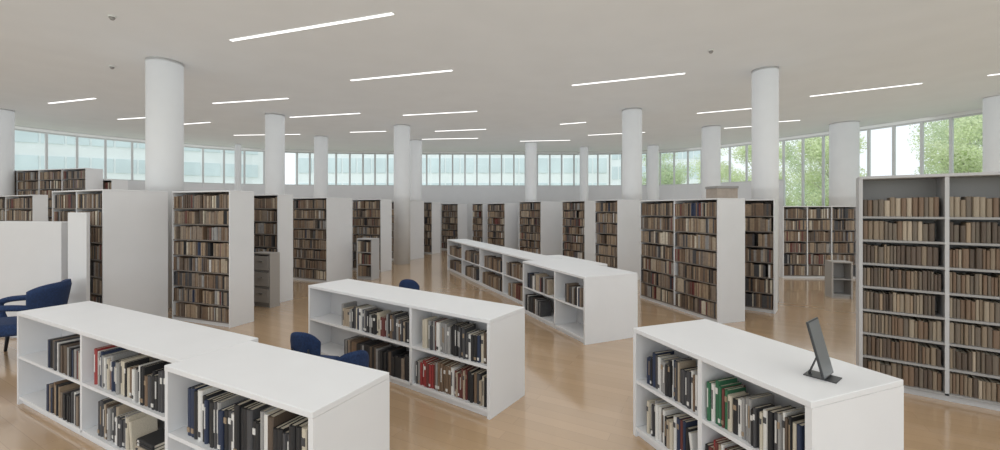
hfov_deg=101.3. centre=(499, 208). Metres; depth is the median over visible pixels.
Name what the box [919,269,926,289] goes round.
volume
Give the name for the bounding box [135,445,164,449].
book
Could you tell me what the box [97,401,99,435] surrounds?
book
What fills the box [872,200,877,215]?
volume
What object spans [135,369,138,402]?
book
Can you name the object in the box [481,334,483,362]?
book
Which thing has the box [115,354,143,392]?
book
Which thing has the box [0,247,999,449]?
floor
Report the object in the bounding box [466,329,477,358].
book
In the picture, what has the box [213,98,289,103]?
recessed light
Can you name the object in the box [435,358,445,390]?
book
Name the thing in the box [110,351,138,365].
book
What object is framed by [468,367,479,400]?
book
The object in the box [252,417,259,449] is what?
book
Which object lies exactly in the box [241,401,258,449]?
book
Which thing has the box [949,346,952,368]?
volume
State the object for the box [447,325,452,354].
book
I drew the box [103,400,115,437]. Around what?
book
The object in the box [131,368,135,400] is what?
book
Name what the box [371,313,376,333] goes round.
book
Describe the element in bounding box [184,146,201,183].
window
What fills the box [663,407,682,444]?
book
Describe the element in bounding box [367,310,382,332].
book
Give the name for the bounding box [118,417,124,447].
book
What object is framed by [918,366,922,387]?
volume
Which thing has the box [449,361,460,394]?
book
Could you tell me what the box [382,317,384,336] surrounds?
book
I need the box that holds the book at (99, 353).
[98,352,100,385]
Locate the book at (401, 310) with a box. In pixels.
[388,310,402,337]
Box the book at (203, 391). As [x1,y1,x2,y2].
[197,386,218,440]
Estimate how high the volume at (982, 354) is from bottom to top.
0.199 m
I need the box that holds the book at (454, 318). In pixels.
[442,318,456,351]
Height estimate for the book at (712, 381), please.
0.256 m
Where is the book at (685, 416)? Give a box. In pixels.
[676,415,691,449]
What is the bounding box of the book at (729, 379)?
[715,376,736,423]
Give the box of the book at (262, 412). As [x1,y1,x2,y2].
[260,406,275,449]
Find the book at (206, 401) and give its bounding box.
[204,391,227,443]
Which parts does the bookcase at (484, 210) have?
panel, panel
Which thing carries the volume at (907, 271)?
on the bookcase at (976, 184)
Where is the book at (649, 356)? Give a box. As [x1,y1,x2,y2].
[649,356,651,384]
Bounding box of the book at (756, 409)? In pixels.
[753,403,772,447]
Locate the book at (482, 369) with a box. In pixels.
[474,368,483,402]
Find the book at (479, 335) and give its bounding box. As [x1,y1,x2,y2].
[477,331,486,362]
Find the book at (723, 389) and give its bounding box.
[721,384,744,427]
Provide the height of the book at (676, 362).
0.290 m
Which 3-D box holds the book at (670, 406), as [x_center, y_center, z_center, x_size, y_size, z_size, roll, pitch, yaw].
[1.351,1.688,3.229,0.194,0.261,0.019,0,0,-20]
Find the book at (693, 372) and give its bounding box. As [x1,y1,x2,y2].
[691,369,697,409]
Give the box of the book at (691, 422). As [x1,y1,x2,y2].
[683,418,697,449]
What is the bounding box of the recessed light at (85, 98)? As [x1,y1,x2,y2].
[48,98,96,103]
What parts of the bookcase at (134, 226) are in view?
panel, panel, panel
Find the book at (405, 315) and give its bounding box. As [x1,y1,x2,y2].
[395,315,408,339]
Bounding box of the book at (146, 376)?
[144,373,151,406]
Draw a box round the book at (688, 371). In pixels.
[687,369,695,408]
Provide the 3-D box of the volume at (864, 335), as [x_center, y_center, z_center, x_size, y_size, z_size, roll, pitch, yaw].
[4.002,1.471,4.508,0.033,0.199,0.196,0,0,37]
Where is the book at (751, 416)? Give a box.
[750,404,774,445]
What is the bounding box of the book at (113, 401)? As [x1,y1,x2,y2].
[104,401,115,438]
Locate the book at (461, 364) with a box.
[451,362,464,395]
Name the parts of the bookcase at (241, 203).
panel, shelf, shelf, shelf, shelf, shelf, shelf, shelf, shelf, panel, panel, panel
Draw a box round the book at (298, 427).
[296,420,307,449]
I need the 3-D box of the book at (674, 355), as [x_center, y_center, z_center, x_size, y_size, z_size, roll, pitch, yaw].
[1.330,1.298,3.256,0.181,0.257,0.028,0,0,-20]
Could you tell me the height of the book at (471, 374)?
0.262 m
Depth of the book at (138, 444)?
3.00 m
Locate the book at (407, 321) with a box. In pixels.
[405,321,408,342]
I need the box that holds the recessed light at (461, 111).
[403,111,477,115]
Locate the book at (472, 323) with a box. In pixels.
[461,323,475,357]
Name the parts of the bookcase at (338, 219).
shelf, panel, panel, panel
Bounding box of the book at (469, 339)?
[468,329,481,359]
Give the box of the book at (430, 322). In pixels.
[428,317,442,348]
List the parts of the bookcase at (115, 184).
panel, panel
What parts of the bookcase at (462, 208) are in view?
panel, panel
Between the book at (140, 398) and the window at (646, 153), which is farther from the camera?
the window at (646, 153)
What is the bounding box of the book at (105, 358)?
[103,356,110,388]
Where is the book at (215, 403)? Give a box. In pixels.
[214,394,235,448]
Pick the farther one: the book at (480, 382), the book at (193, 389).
the book at (480, 382)
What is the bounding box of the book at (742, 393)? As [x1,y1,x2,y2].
[728,391,748,431]
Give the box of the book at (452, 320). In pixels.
[443,320,453,352]
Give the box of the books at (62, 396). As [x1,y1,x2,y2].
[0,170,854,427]
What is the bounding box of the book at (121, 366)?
[120,355,151,394]
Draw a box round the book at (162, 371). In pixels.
[160,370,164,412]
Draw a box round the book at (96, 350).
[94,345,117,384]
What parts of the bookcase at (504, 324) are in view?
panel, shelf, shelf, panel, panel, shelf, shelf, panel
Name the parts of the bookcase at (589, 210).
panel, panel, panel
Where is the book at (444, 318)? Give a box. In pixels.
[435,318,447,350]
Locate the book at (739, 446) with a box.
[727,445,740,449]
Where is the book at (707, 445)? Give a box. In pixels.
[705,442,713,449]
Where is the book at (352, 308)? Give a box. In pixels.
[352,308,353,327]
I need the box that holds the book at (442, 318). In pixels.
[433,318,443,349]
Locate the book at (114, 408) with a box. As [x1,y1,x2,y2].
[113,404,122,441]
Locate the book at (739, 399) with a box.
[738,398,741,437]
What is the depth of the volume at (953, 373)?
4.04 m
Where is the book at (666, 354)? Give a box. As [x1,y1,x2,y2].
[656,353,672,388]
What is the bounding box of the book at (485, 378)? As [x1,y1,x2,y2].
[484,376,486,406]
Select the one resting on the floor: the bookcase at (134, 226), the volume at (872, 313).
the bookcase at (134, 226)
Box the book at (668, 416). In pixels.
[665,413,679,445]
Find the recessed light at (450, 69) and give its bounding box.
[349,69,453,80]
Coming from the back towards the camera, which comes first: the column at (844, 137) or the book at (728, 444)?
the column at (844, 137)
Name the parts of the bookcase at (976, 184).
panel, shelf, shelf, shelf, shelf, shelf, shelf, shelf, shelf, panel, shelf, shelf, shelf, shelf, shelf, shelf, shelf, shelf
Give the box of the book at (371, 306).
[359,305,374,330]
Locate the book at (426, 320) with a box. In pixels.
[424,316,436,348]
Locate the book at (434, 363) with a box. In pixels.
[432,363,434,388]
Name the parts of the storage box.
lid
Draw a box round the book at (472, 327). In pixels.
[463,325,474,358]
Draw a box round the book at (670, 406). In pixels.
[662,406,674,442]
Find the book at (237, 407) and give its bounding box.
[233,398,255,449]
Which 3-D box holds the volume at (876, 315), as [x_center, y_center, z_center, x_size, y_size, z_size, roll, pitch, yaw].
[4.073,1.226,4.445,0.026,0.191,0.182,0,0,37]
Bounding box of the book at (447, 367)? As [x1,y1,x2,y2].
[446,365,448,393]
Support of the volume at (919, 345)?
on the bookcase at (976, 184)
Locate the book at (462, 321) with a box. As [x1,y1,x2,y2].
[453,321,462,355]
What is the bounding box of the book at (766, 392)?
[746,392,771,440]
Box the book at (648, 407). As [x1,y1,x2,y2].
[646,398,661,433]
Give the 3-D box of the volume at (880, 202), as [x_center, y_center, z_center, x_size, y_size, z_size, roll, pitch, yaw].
[4.090,-0.011,4.409,0.044,0.177,0.171,0,0,37]
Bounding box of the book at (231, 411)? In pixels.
[228,408,233,449]
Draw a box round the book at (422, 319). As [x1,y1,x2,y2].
[422,319,423,347]
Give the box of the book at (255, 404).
[244,402,261,449]
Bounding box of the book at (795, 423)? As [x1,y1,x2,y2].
[793,419,804,449]
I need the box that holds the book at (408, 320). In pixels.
[403,320,408,341]
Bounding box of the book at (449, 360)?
[441,359,453,391]
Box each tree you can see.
[642,152,694,184]
[689,148,744,183]
[731,143,800,205]
[779,138,828,205]
[793,132,866,205]
[907,118,982,172]
[909,115,982,174]
[915,114,982,173]
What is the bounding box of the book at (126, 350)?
[102,349,129,387]
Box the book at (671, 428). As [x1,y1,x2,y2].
[669,420,673,449]
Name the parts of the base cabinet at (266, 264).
drawer, drawer, drawer, panel, panel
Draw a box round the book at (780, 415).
[777,413,782,449]
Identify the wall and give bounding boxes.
[128,181,223,190]
[224,181,785,246]
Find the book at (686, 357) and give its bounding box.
[672,357,687,397]
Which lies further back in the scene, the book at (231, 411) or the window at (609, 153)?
the window at (609, 153)
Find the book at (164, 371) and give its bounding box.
[164,371,164,412]
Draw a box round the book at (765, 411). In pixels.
[763,405,781,449]
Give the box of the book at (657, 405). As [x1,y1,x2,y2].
[655,401,669,439]
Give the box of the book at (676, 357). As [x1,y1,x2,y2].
[661,356,680,391]
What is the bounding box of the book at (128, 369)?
[127,365,136,396]
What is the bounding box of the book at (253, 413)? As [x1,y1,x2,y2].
[247,403,270,449]
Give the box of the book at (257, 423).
[256,421,259,449]
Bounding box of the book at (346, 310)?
[345,307,353,325]
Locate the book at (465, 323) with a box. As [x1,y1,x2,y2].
[458,323,468,356]
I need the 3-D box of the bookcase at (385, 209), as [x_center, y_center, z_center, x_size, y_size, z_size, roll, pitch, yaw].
[-4.009,0.800,12.824,1.141,2.200,0.504,0,0,24]
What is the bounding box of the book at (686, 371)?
[685,371,686,406]
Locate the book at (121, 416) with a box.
[117,410,137,445]
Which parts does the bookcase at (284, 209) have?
panel, panel, panel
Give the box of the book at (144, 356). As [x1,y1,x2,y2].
[123,355,150,395]
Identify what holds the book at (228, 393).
on the bookcase at (346, 406)
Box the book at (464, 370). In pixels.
[463,370,464,399]
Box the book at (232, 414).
[231,412,233,449]
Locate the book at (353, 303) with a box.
[342,301,356,324]
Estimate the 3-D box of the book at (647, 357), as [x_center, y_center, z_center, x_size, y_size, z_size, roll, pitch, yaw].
[1.299,1.321,3.387,0.206,0.210,0.020,0,0,-20]
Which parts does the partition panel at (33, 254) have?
panel, panel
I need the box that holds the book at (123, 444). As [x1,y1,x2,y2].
[122,419,124,447]
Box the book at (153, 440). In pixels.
[136,428,164,448]
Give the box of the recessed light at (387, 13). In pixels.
[228,12,395,41]
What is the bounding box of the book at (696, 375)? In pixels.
[695,374,697,412]
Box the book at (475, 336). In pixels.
[474,331,484,361]
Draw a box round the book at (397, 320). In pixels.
[396,316,408,340]
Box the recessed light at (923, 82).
[809,82,923,96]
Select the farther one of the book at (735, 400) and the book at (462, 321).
the book at (462, 321)
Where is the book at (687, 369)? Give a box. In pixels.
[682,367,697,405]
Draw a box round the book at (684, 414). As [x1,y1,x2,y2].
[673,413,687,449]
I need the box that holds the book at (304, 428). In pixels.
[301,424,307,449]
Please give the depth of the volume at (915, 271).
4.20 m
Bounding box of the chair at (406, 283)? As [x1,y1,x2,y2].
[399,279,419,289]
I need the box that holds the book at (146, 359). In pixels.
[124,357,149,396]
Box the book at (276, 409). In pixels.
[264,407,280,449]
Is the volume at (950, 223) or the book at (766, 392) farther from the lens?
the volume at (950, 223)
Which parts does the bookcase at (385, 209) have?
panel, panel, panel, panel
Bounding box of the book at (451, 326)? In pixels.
[451,326,452,354]
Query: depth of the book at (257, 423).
2.27 m
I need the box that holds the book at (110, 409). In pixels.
[107,403,122,440]
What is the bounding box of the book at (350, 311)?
[349,309,351,327]
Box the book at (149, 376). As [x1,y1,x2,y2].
[148,374,151,407]
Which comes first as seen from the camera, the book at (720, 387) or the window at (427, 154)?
the book at (720, 387)
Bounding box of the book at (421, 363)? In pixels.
[420,361,422,384]
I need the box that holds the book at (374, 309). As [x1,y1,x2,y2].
[365,308,377,331]
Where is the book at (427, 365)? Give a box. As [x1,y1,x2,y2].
[426,358,440,387]
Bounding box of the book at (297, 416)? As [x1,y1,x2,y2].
[273,415,300,449]
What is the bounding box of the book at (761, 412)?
[759,411,762,449]
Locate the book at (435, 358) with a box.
[424,357,438,386]
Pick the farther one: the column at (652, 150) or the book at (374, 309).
the column at (652, 150)
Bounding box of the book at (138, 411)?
[125,410,141,448]
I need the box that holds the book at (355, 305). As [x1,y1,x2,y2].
[343,305,355,325]
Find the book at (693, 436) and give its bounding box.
[689,430,697,449]
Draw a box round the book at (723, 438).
[714,437,727,449]
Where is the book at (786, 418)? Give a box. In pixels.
[785,416,788,449]
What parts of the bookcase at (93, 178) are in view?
shelf, panel, panel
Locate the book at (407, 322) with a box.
[407,322,408,342]
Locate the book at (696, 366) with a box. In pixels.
[680,366,697,402]
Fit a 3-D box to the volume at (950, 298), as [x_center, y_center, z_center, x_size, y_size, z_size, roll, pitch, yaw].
[4.507,0.975,4.121,0.025,0.195,0.192,0,0,37]
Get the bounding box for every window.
[15,129,44,133]
[15,130,262,183]
[45,132,75,168]
[76,136,103,179]
[104,138,130,180]
[131,141,144,181]
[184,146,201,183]
[202,147,222,183]
[223,149,242,184]
[243,150,262,184]
[263,151,264,184]
[295,153,611,184]
[296,152,308,185]
[309,152,313,185]
[335,153,348,185]
[349,153,361,185]
[362,153,373,185]
[374,153,386,185]
[387,153,393,185]
[426,153,438,185]
[439,153,451,185]
[452,153,463,185]
[464,153,475,185]
[476,153,488,185]
[489,154,500,185]
[501,154,512,185]
[513,154,524,185]
[537,154,548,185]
[549,154,560,185]
[561,154,572,185]
[573,154,579,185]
[597,153,608,185]
[609,153,620,185]
[621,153,621,185]
[646,153,646,185]
[659,151,672,185]
[673,150,686,184]
[687,149,699,184]
[700,149,701,183]
[729,144,744,182]
[745,144,751,181]
[782,138,800,205]
[801,135,821,205]
[822,134,828,205]
[867,125,891,175]
[892,121,919,174]
[920,117,948,173]
[949,112,982,172]
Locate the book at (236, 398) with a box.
[217,394,246,443]
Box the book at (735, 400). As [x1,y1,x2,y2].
[733,395,749,434]
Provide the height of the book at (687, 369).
0.253 m
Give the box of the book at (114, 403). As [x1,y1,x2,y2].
[105,401,120,439]
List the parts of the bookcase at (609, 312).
panel, shelf, shelf, panel, shelf, shelf, panel, panel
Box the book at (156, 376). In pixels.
[155,375,157,410]
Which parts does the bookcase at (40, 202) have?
panel, panel, panel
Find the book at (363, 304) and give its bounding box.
[354,304,368,328]
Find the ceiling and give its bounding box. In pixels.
[0,0,999,151]
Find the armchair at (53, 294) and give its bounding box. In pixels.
[0,279,71,351]
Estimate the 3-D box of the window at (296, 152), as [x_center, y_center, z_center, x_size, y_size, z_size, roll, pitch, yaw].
[-9.708,-1.975,20.182,0.588,1.650,0.100,0,0,-11]
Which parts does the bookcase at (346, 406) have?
panel, shelf, panel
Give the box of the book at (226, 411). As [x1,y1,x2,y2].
[223,406,233,449]
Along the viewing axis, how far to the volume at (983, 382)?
3.92 m
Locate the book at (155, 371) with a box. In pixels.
[152,368,163,374]
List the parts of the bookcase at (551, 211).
panel, panel, panel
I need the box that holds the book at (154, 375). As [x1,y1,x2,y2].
[151,374,157,409]
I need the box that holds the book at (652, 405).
[651,404,654,435]
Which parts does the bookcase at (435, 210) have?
panel, panel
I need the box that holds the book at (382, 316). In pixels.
[380,316,385,335]
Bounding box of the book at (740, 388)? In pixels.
[725,386,745,429]
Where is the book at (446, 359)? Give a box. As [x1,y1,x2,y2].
[437,358,448,390]
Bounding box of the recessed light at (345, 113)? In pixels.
[290,113,360,117]
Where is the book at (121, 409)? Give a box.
[116,404,135,415]
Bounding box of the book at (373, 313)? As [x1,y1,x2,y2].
[369,313,375,332]
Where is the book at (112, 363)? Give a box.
[111,361,114,391]
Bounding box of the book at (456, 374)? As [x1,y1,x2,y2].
[455,370,460,396]
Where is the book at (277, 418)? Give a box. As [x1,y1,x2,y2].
[268,409,297,449]
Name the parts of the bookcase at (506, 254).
panel, shelf, shelf, panel, panel, shelf, shelf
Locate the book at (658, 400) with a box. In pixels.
[654,399,665,410]
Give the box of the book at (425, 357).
[416,357,427,383]
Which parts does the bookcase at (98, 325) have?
panel, shelf, shelf, panel, shelf, shelf, panel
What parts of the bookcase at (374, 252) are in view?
panel, panel, panel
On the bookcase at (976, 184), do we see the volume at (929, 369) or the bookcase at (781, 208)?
the volume at (929, 369)
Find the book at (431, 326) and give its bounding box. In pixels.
[430,325,432,349]
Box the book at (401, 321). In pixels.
[400,318,408,341]
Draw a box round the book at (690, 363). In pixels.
[678,360,695,401]
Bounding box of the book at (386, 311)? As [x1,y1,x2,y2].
[377,310,390,334]
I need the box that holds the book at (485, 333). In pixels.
[484,332,486,363]
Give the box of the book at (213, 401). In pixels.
[210,393,233,447]
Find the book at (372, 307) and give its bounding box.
[362,307,374,330]
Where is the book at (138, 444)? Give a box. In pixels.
[136,442,164,449]
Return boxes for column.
[0,108,14,195]
[145,56,183,307]
[235,144,240,190]
[265,113,284,193]
[314,136,327,197]
[394,124,409,264]
[410,140,421,200]
[525,142,536,201]
[580,147,587,200]
[622,108,641,200]
[647,145,658,199]
[702,125,720,198]
[752,66,778,301]
[829,121,859,205]
[983,95,999,171]
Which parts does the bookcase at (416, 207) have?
panel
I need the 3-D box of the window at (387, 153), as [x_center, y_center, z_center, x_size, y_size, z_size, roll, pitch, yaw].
[-5.366,-1.975,20.631,0.642,1.650,0.100,0,0,-2]
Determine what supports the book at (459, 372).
on the bookcase at (504, 324)
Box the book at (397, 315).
[392,311,407,339]
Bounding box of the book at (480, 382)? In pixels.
[479,379,481,405]
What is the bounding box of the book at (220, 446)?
[217,398,248,449]
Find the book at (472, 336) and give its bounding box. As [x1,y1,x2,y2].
[471,330,486,360]
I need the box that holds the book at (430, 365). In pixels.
[429,360,439,387]
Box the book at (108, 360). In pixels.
[106,358,110,389]
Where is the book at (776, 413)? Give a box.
[774,407,794,449]
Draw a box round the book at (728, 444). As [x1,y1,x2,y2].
[721,441,737,449]
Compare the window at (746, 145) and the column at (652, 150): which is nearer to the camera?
the window at (746, 145)
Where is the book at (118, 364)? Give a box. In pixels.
[115,361,120,394]
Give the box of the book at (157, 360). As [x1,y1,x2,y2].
[138,360,161,403]
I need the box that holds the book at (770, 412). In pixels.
[768,405,795,449]
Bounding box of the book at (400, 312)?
[390,312,400,338]
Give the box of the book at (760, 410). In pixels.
[758,410,762,448]
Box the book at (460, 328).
[459,323,470,357]
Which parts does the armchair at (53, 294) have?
leg, seat, armrest, armrest, backrest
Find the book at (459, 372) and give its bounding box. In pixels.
[458,372,460,397]
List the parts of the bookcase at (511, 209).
panel, panel, panel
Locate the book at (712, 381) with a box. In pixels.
[707,379,717,420]
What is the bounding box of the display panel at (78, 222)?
[68,212,89,303]
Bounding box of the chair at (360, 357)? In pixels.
[336,350,368,367]
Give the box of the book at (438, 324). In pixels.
[436,318,448,351]
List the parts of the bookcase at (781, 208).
panel, panel, panel, panel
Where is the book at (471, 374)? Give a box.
[470,368,480,402]
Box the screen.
[803,317,841,383]
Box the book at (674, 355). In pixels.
[657,354,677,390]
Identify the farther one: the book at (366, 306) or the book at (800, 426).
the book at (366, 306)
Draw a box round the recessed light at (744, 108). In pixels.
[696,108,751,113]
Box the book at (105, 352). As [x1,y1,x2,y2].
[100,347,125,386]
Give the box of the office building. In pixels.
[612,151,699,184]
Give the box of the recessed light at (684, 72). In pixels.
[571,72,685,85]
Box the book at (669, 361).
[668,358,679,396]
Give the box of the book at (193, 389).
[191,384,208,437]
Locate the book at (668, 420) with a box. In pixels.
[666,418,673,448]
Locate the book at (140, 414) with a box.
[125,412,157,449]
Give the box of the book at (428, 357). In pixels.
[418,357,428,383]
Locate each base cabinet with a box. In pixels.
[254,251,279,307]
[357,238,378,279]
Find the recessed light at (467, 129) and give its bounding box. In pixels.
[435,129,485,131]
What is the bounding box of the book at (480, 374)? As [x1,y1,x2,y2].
[477,369,486,403]
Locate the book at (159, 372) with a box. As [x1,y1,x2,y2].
[158,370,161,411]
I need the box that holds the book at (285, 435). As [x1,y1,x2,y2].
[283,430,288,449]
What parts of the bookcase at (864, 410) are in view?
panel, shelf, shelf, shelf, panel, panel, panel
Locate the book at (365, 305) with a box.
[356,305,370,328]
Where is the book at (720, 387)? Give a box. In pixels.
[718,381,741,425]
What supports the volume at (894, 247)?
on the bookcase at (976, 184)
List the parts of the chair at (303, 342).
backrest, seat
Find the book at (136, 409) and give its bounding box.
[115,409,136,444]
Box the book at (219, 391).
[202,389,225,441]
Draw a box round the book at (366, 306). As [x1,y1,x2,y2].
[357,306,366,329]
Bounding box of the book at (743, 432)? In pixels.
[741,393,761,439]
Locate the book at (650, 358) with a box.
[650,358,651,385]
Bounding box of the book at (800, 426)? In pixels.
[797,422,804,449]
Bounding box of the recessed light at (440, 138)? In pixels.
[440,138,475,138]
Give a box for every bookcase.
[0,195,47,220]
[15,168,102,216]
[17,301,258,449]
[52,189,167,317]
[103,179,127,189]
[164,341,389,449]
[172,190,253,327]
[254,194,292,301]
[293,197,351,281]
[308,279,524,419]
[352,199,391,271]
[392,201,423,259]
[424,202,439,253]
[441,203,466,249]
[447,239,560,304]
[472,203,486,242]
[487,203,517,249]
[519,201,561,255]
[523,259,637,344]
[547,255,606,266]
[562,201,594,260]
[595,199,639,279]
[633,319,903,449]
[640,198,744,323]
[745,199,777,313]
[779,206,855,278]
[825,260,852,298]
[856,172,999,410]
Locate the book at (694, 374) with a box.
[693,374,694,411]
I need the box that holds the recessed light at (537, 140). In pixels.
[537,140,566,140]
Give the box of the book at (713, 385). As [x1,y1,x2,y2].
[711,382,715,422]
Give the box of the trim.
[15,109,982,153]
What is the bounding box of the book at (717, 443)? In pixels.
[715,439,730,449]
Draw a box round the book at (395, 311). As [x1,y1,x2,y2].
[386,311,396,337]
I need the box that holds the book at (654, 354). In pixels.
[652,350,673,387]
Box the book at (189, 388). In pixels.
[187,383,203,435]
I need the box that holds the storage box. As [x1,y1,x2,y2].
[705,186,738,197]
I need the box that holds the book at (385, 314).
[378,314,385,335]
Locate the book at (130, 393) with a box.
[129,365,138,397]
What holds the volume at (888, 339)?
on the bookcase at (976, 184)
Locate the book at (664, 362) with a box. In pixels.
[663,361,667,393]
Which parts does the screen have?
stand arm, screen panel, plate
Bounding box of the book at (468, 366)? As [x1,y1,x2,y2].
[461,365,472,398]
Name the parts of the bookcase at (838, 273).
panel, panel, panel, panel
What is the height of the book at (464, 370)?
0.270 m
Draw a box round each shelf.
[833,277,850,279]
[833,292,850,295]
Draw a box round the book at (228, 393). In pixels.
[209,392,230,443]
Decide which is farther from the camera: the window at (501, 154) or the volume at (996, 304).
the window at (501, 154)
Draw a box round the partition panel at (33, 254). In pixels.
[0,221,67,336]
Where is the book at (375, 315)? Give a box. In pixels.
[373,314,376,334]
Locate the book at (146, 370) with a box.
[141,361,170,405]
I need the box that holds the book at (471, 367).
[465,366,476,399]
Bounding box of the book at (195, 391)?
[194,385,209,439]
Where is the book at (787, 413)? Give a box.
[782,407,804,449]
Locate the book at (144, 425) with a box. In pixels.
[129,415,157,449]
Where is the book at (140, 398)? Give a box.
[139,360,163,404]
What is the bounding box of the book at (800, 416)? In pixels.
[789,412,804,449]
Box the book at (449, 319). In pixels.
[440,319,450,351]
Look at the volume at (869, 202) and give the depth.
4.41 m
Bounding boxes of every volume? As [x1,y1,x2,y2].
[863,200,866,215]
[863,221,867,238]
[863,243,865,261]
[863,266,865,284]
[863,288,865,307]
[863,311,867,331]
[863,334,866,353]
[863,357,867,368]
[865,266,869,285]
[865,289,869,308]
[866,220,872,238]
[866,244,869,261]
[866,334,870,354]
[867,200,871,215]
[867,311,870,331]
[867,358,870,369]
[868,289,873,308]
[870,245,873,262]
[870,267,872,285]
[870,335,875,355]
[870,358,875,370]
[871,266,877,285]
[871,312,874,332]
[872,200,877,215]
[873,221,878,239]
[873,245,877,262]
[873,291,878,309]
[874,312,877,332]
[875,336,878,356]
[875,359,879,371]
[877,266,879,285]
[877,291,882,309]
[877,312,880,332]
[878,200,883,215]
[878,246,883,262]
[878,336,881,356]
[879,221,883,239]
[879,266,882,286]
[880,290,885,310]
[880,313,884,333]
[880,361,884,373]
[881,243,886,262]
[881,266,885,286]
[881,336,886,357]
[883,313,887,334]
[883,360,890,375]
[884,200,889,215]
[884,221,887,239]
[885,266,888,286]
[885,292,888,310]
[886,337,890,357]
[887,197,894,215]
[887,245,889,263]
[887,291,891,310]
[887,314,890,334]
[888,223,891,239]
[888,245,892,263]
[889,269,892,287]
[889,361,896,377]
[890,290,895,311]
[890,314,894,334]
[890,338,894,358]
[891,268,897,287]
[892,223,896,239]
[892,245,895,263]
[893,314,896,335]
[893,338,898,359]
[894,221,901,239]
[895,198,900,215]
[895,245,899,263]
[895,268,901,287]
[896,292,899,311]
[896,315,902,335]
[896,362,901,378]
[897,339,902,359]
[898,292,903,311]
[899,245,904,263]
[900,315,908,336]
[901,198,905,216]
[901,363,908,385]
[902,221,906,240]
[902,269,905,288]
[902,292,909,312]
[902,339,906,360]
[903,269,909,288]
[905,245,910,264]
[906,198,911,216]
[906,316,913,337]
[906,340,911,361]
[907,221,911,240]
[907,364,913,386]
[909,270,913,288]
[910,269,917,289]
[910,294,912,313]
[910,340,914,361]
[911,246,915,264]
[911,293,915,313]
[912,198,917,216]
[912,221,916,240]
[913,245,920,265]
[913,318,917,337]
[913,341,917,362]
[913,365,917,386]
[914,317,922,338]
[915,293,918,313]
[916,292,922,313]
[917,221,921,240]
[917,270,921,289]
[918,197,923,216]
[918,245,926,265]
[918,342,921,363]
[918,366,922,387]
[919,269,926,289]
[920,343,924,363]
[921,293,927,314]
[921,318,927,338]
[922,224,927,240]
[922,343,929,363]
[922,367,927,388]
[924,197,927,216]
[924,223,934,241]
[924,269,930,290]
[925,293,930,314]
[925,318,931,339]
[926,246,932,265]
[926,367,931,389]
[927,343,935,365]
[928,197,933,216]
[928,293,934,315]
[929,269,933,290]
[930,319,935,340]
[931,368,936,390]
[933,247,937,265]
[933,319,941,340]
[934,197,938,216]
[934,272,940,291]
[934,273,937,290]
[934,345,940,366]
[935,369,941,390]
[949,197,953,216]
[949,222,952,241]
[949,249,951,266]
[949,270,955,292]
[949,271,951,291]
[949,296,952,317]
[949,321,953,342]
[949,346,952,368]
[949,371,951,393]
[950,296,955,317]
[950,346,955,368]
[950,371,955,393]
[951,248,957,267]
[952,249,954,267]
[953,224,958,241]
[953,321,959,343]
[954,197,959,216]
[954,297,959,318]
[955,372,958,393]
[956,248,961,267]
[956,273,960,292]
[956,348,960,369]
[957,247,968,267]
[957,273,964,293]
[957,321,962,343]
[957,348,967,370]
[958,298,964,318]
[959,225,965,242]
[959,373,962,394]
[960,200,965,216]
[960,297,970,319]
[961,197,971,216]
[961,222,970,242]
[961,273,969,293]
[962,322,967,344]
[962,373,966,395]
[963,348,971,370]
[965,322,970,344]
[966,374,971,396]
[967,248,974,268]
[967,348,975,371]
[968,274,973,293]
[969,222,974,242]
[969,247,981,268]
[969,299,974,319]
[969,323,973,345]
[969,374,977,397]
[970,272,978,294]
[970,297,978,320]
[972,197,979,216]
[972,323,980,346]
[973,349,979,372]
[974,272,981,294]
[974,297,982,320]
[975,222,979,242]
[975,323,986,347]
[976,376,981,398]
[978,376,985,399]
[979,350,984,373]
[980,197,985,216]
[980,222,985,242]
[980,273,986,295]
[981,377,990,400]
[982,248,985,268]
[982,299,988,321]
[983,247,994,269]
[983,351,991,374]
[984,324,991,347]
[985,274,990,295]
[985,299,993,321]
[986,198,992,216]
[986,198,998,216]
[986,222,990,242]
[986,250,989,269]
[986,377,996,400]
[987,351,998,375]
[989,275,997,295]
[990,300,999,322]
[991,222,997,243]
[991,277,993,295]
[992,273,999,296]
[992,327,999,348]
[993,247,999,269]
[993,379,999,402]
[997,226,999,243]
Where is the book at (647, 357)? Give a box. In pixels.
[647,357,648,383]
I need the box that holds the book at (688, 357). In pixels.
[673,357,691,398]
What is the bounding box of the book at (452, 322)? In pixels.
[445,320,456,353]
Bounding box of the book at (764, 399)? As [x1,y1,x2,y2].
[748,393,773,443]
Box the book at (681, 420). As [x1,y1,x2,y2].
[680,417,693,449]
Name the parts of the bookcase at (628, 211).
panel, panel, panel, panel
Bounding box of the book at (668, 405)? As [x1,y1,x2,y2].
[659,404,672,441]
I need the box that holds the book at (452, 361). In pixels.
[444,361,456,391]
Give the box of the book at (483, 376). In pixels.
[482,374,486,405]
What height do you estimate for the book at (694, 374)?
0.255 m
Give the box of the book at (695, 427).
[686,425,697,449]
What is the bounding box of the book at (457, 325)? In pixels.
[455,321,469,356]
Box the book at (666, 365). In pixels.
[665,364,667,395]
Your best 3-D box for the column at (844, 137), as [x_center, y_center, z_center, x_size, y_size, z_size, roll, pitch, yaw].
[11.662,-0.500,13.900,0.800,4.800,0.800,0,0,0]
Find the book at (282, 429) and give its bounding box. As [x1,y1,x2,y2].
[277,416,303,449]
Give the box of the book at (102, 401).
[100,398,113,436]
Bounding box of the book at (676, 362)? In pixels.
[675,359,690,400]
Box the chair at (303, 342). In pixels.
[290,332,338,359]
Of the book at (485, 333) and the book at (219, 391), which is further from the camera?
the book at (485, 333)
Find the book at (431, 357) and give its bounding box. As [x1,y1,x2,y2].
[423,356,435,384]
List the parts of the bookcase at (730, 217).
panel, shelf, shelf, shelf, shelf, shelf, shelf, shelf, panel, panel, shelf, shelf, shelf, shelf, shelf, shelf, shelf, panel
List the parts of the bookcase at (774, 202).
shelf, shelf, shelf, shelf, shelf, panel, panel, panel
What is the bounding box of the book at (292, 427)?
[289,417,307,449]

